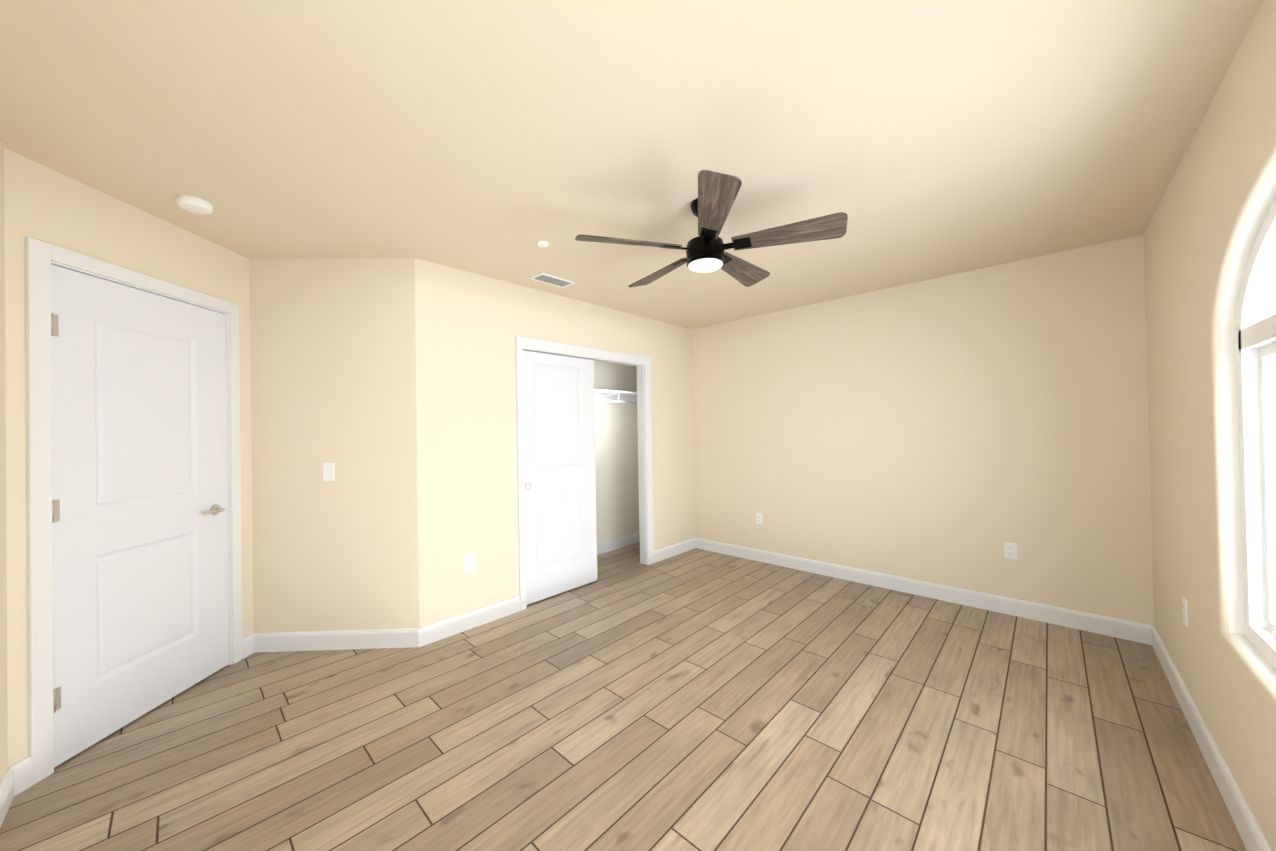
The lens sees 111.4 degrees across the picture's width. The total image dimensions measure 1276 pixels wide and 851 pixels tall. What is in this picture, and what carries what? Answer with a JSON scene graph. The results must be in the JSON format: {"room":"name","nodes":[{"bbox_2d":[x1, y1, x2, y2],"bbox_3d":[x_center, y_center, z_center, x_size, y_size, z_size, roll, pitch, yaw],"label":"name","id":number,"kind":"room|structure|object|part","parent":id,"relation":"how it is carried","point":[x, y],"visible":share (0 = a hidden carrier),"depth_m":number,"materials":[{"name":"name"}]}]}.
{"room":"empty bedroom","nodes":[
{"label":"empty bedroom","id":0,"kind":"room"},
{"bbox_2d":[0,142,7,781],"bbox_3d":[-1.341,0.154,0.494,3.914,2.700,0.150,-2,-1,43],"label":"wall","id":1,"kind":"structure","parent":0,"point":[3,671],"depth_m":1.78,"materials":[{"name":"beige paint"}]},
{"bbox_2d":[0,767,13,826],"bbox_3d":[-1.275,1.441,0.557,3.634,0.125,0.016,-2,-1,43],"label":"baseboard","id":2,"kind":"structure","parent":1,"relation":"attached to","point":[6,790],"depth_m":1.73,"materials":[{"name":"white wood"}]},
{"bbox_2d":[4,148,252,766],"bbox_3d":[-2.693,0.195,2.426,0.100,2.700,1.338,-1,0,-2],"label":"wall","id":3,"kind":"structure","parent":0,"point":[48,205],"depth_m":2.00,"materials":[{"name":"beige paint"}]},
{"bbox_2d":[8,757,31,796],"bbox_3d":[-2.595,1.476,1.828,0.016,0.125,0.061,-1,0,-2],"label":"baseboard","id":4,"kind":"structure","parent":3,"relation":"attached to","point":[22,769],"depth_m":1.83,"materials":[{"name":"white wood"}]},
{"bbox_2d":[25,237,242,785],"bbox_3d":[-2.681,0.367,2.378,0.120,2.356,1.025,-1,0,-2],"label":"trim","id":5,"kind":"structure","parent":3,"relation":"attached to","point":[41,257],"depth_m":1.92,"materials":[{"name":"white wood"}]},
{"bbox_2d":[51,264,228,766],"bbox_3d":[-2.630,0.404,2.378,0.102,2.256,0.873,-1,0,-2],"label":"entry door","id":6,"kind":"structure","parent":3,"relation":"in","point":[140,518],"depth_m":2.27,"materials":[{"name":"white wood"}]},
{"bbox_3d":[-2.622,0.388,1.960,0.013,1.785,0.036,-1,0,-2],"label":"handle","id":7,"kind":"part","parent":6,"relation":"part of","materials":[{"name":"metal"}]},
{"bbox_3d":[-2.616,0.526,2.685,0.062,0.068,0.152,-1,0,-2],"label":"handle","id":8,"kind":"part","parent":6,"relation":"part of","materials":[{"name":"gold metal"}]},
{"bbox_2d":[243,634,253,658],"bbox_3d":[-2.627,1.486,2.935,0.016,0.125,0.100,-1,0,-2],"label":"baseboard","id":9,"kind":"structure","parent":3,"relation":"attached to","point":[248,645],"depth_m":2.93,"materials":[{"name":"white wood"}]},
{"bbox_2d":[249,258,419,632],"bbox_3d":[-2.100,0.190,3.062,1.124,2.700,0.100,-1,0,-2],"label":"wall","id":10,"kind":"structure","parent":0,"point":[333,357],"depth_m":3.01,"materials":[{"name":"beige paint"}]},
{"bbox_2d":[323,463,334,480],"bbox_3d":[-2.138,0.320,3.005,0.076,0.124,0.010,-1,0,-2],"label":"light switch","id":11,"kind":"object","parent":10,"relation":"attached to","point":[328,471],"visible":1,"depth_m":3.00,"materials":[{"name":"white plastic"}]},
{"bbox_2d":[253,628,417,652],"bbox_3d":[-2.071,1.476,2.994,1.132,0.125,0.016,-1,0,-2],"label":"baseboard","id":12,"kind":"structure","parent":10,"relation":"attached to","point":[335,640],"depth_m":2.99,"materials":[{"name":"white wood"}]},
{"bbox_2d":[415,258,694,627],"bbox_3d":[-0.461,0.170,4.242,0.100,2.700,3.242,-2,-1,43],"label":"wall","id":13,"kind":"structure","parent":0,"point":[469,326],"depth_m":3.41,"materials":[{"name":"beige paint"}]},
{"bbox_2d":[417,595,519,647],"bbox_3d":[-1.245,1.464,3.290,0.016,0.125,0.796,-2,-1,43],"label":"baseboard","id":14,"kind":"structure","parent":13,"relation":"attached to","point":[436,631],"depth_m":3.25,"materials":[{"name":"white wood"}]},
{"bbox_2d":[465,554,474,571],"bbox_3d":[-1.268,1.037,3.284,0.008,0.124,0.076,-2,-1,43],"label":"electrical outlet","id":15,"kind":"object","parent":13,"relation":"attached to","point":[470,562],"visible":1,"depth_m":3.28,"materials":[{"name":"white plastic"}]},
{"bbox_2d":[523,350,596,604],"bbox_3d":[-0.704,0.434,3.961,0.037,2.145,0.795,-2,-1,43],"label":"closet door","id":16,"kind":"structure","parent":13,"relation":"in","point":[559,473],"depth_m":3.93,"materials":[{"name":"white wood"}]},
{"bbox_2d":[515,336,653,610],"bbox_3d":[-0.456,0.386,4.229,0.120,2.268,1.662,-2,-1,43],"label":"trim","id":17,"kind":"structure","parent":13,"relation":"attached to","point":[644,424],"depth_m":4.49,"materials":[{"name":"white wood"}]},
{"bbox_2d":[593,361,597,577],"bbox_3d":[-0.704,0.435,4.023,0.035,2.145,0.795,-2,-1,43],"label":"sliding closet door","id":18,"kind":"structure","parent":13,"relation":"in","point":[595,464],"depth_m":4.30,"materials":[{"name":"white wood"}]},
{"bbox_2d":[654,538,695,562],"bbox_3d":[0.444,1.448,5.080,0.016,0.125,0.798,-2,-1,43],"label":"baseboard","id":19,"kind":"structure","parent":13,"relation":"attached to","point":[673,550],"depth_m":5.05,"materials":[{"name":"white wood"}]},
{"bbox_2d":[594,361,638,543],"bbox_3d":[-0.887,0.183,4.840,0.100,2.700,2.958,-2,-1,43],"label":"wall","id":20,"kind":"structure","parent":0,"point":[616,461],"depth_m":5.42,"materials":[{"name":"beige paint"}]},
{"bbox_2d":[594,389,636,403],"bbox_3d":[-0.694,-0.311,4.722,0.360,0.158,2.856,-2,-1,43],"label":"closet shelf","id":21,"kind":"object","parent":20,"relation":"attached to","point":[608,396],"visible":0.23,"depth_m":5.17,"materials":[{"name":"white wood"}]},
{"bbox_2d":[597,533,639,554],"bbox_3d":[-0.787,1.468,4.826,0.016,0.125,2.858,-2,-1,43],"label":"baseboard","id":22,"kind":"structure","parent":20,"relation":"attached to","point":[614,544],"depth_m":5.39,"materials":[{"name":"white wood"}]},
{"bbox_2d":[0,542,1246,850],"bbox_3d":[0.066,1.546,2.607,5.500,0.100,5.800,-2,-1,43],"label":"floor","id":23,"kind":"structure","parent":0,"point":[692,700],"depth_m":2.06,"materials":[{"name":"brown wood"}]},
{"bbox_2d":[0,0,1261,328],"bbox_3d":[0.015,-1.253,2.631,5.500,0.100,5.800,-2,-1,43],"label":"ceiling","id":24,"kind":"structure","parent":0,"point":[918,140],"depth_m":1.75,"materials":[{"name":"beige paint"}]},
{"bbox_2d":[175,195,212,214],"bbox_3d":[-2.307,-1.141,2.265,0.140,0.044,0.140,-2,-1,43],"label":"smoke detector","id":25,"kind":"object","parent":24,"relation":"attached to","point":[193,204],"visible":1,"depth_m":2.23,"materials":[{"name":"white plastic"}]},
{"bbox_2d":[536,241,548,246],"bbox_3d":[-0.623,-1.181,2.841,0.080,0.016,0.080,-2,-1,43],"label":"smoke detector","id":26,"kind":"object","parent":24,"relation":"attached to","point":[542,243],"visible":0.98,"depth_m":2.83,"materials":[{"name":"white plastic"}]},
{"bbox_2d":[529,272,574,287],"bbox_3d":[-0.693,-1.178,3.540,0.170,0.009,0.330,-2,-1,43],"label":"ceiling vent","id":27,"kind":"object","parent":24,"relation":"in","point":[551,280],"visible":0.98,"depth_m":3.53,"materials":[{"name":"white metal"}]},
{"bbox_2d":[575,170,847,286],"bbox_3d":[0.385,-1.030,2.411,1.363,0.362,1.324,-2,-1,43],"label":"ceiling fan","id":28,"kind":"object","parent":24,"relation":"hanging from","point":[711,205],"visible":1,"depth_m":2.23,"materials":[{"name":"brown wood"}]},
{"bbox_3d":[-0.046,-0.957,2.271,0.550,0.007,0.176,-1,16,-14],"label":"blade","id":29,"kind":"part","parent":28,"relation":"part of","materials":[{"name":"brown wood"}]},
{"bbox_3d":[0.140,-0.956,2.735,0.176,0.007,0.550,-19,9,-31],"label":"blade","id":30,"kind":"part","parent":28,"relation":"part of","materials":[{"name":"brown wood"}]},
{"bbox_3d":[0.205,-0.945,2.339,0.160,0.026,0.076,-1,15,-14],"label":"arm","id":31,"kind":"part","parent":28,"relation":"part of"},
{"bbox_3d":[0.282,-0.944,2.517,0.076,0.026,0.160,-19,9,-31],"label":"arm","id":32,"kind":"part","parent":28,"relation":"part of"},
{"bbox_3d":[0.351,-0.948,2.211,0.076,0.026,0.160,15,1,4],"label":"arm","id":33,"kind":"part","parent":28,"relation":"part of"},
{"bbox_3d":[0.338,-0.967,1.951,0.176,0.007,0.550,15,1,4],"label":"blade","id":34,"kind":"part","parent":28,"relation":"part of","materials":[{"name":"brown wood"}]},
{"bbox_3d":[0.476,-0.948,2.499,0.076,0.026,0.160,-22,-14,38],"label":"arm","id":35,"kind":"part","parent":28,"relation":"part of"},
{"bbox_3d":[0.518,-0.950,2.309,0.160,0.026,0.076,-1,-17,22],"label":"arm","id":36,"kind":"part","parent":28,"relation":"part of"},
{"label":"blade","id":37,"kind":"part","parent":28,"relation":"part of","materials":[{"name":"wood"}]},
{"bbox_3d":[0.760,-0.972,2.217,0.550,0.007,0.176,-1,-17,22],"label":"blade","id":38,"kind":"part","parent":28,"relation":"part of","materials":[{"name":"brown wood"}]},
{"bbox_2d":[691,234,1154,625],"bbox_3d":[1.801,0.130,4.441,4.760,2.700,0.150,-2,-1,43],"label":"wall","id":39,"kind":"structure","parent":0,"point":[958,430],"depth_m":3.58,"materials":[{"name":"beige paint"}]},
{"bbox_2d":[756,513,762,524],"bbox_3d":[1.334,1.027,4.781,0.076,0.124,0.008,-2,-1,43],"label":"electrical outlet","id":40,"kind":"object","parent":39,"relation":"attached to","point":[759,518],"visible":1,"depth_m":4.78,"materials":[{"name":"white plastic"}]},
{"bbox_2d":[695,537,1152,644],"bbox_3d":[2.044,1.411,4.108,3.679,0.125,0.016,-2,-1,43],"label":"baseboard","id":41,"kind":"structure","parent":39,"relation":"attached to","point":[1115,627],"depth_m":3.56,"materials":[{"name":"white wood"}]},
{"bbox_2d":[1004,542,1017,559],"bbox_3d":[2.860,0.962,3.340,0.076,0.124,0.008,-2,-1,43],"label":"electrical outlet","id":42,"kind":"object","parent":39,"relation":"attached to","point":[1010,550],"visible":1,"depth_m":3.34,"materials":[{"name":"white plastic"}]},
{"bbox_2d":[1144,0,1275,850],"bbox_3d":[1.752,0.102,1.031,0.170,2.700,5.177,-2,-1,43],"label":"wall","id":43,"kind":"structure","parent":0,"point":[1208,217],"depth_m":1.75,"materials":[{"name":"beige paint"}]},
{"bbox_2d":[1182,597,1187,626],"bbox_3d":[2.732,0.929,2.176,0.008,0.124,0.076,-2,-1,43],"label":"electrical outlet","id":44,"kind":"object","parent":43,"relation":"attached to","point":[1184,609],"visible":0.96,"depth_m":2.16,"materials":[{"name":"white plastic"}]},
{"bbox_2d":[1151,626,1270,850],"bbox_3d":[1.708,1.391,1.084,0.016,0.125,4.877,-2,-1,43],"label":"baseboard","id":45,"kind":"structure","parent":43,"relation":"attached to","point":[1248,828],"depth_m":1.78,"materials":[{"name":"white wood"}]},
{"bbox_2d":[1236,197,1275,668],"bbox_3d":[1.750,0.017,1.019,0.070,1.610,1.800,-2,-1,43],"label":"window","id":46,"kind":"structure","parent":43,"relation":"in","point":[1256,337],"depth_m":1.62,"materials":[{"name":"white plastic"}]}
]}

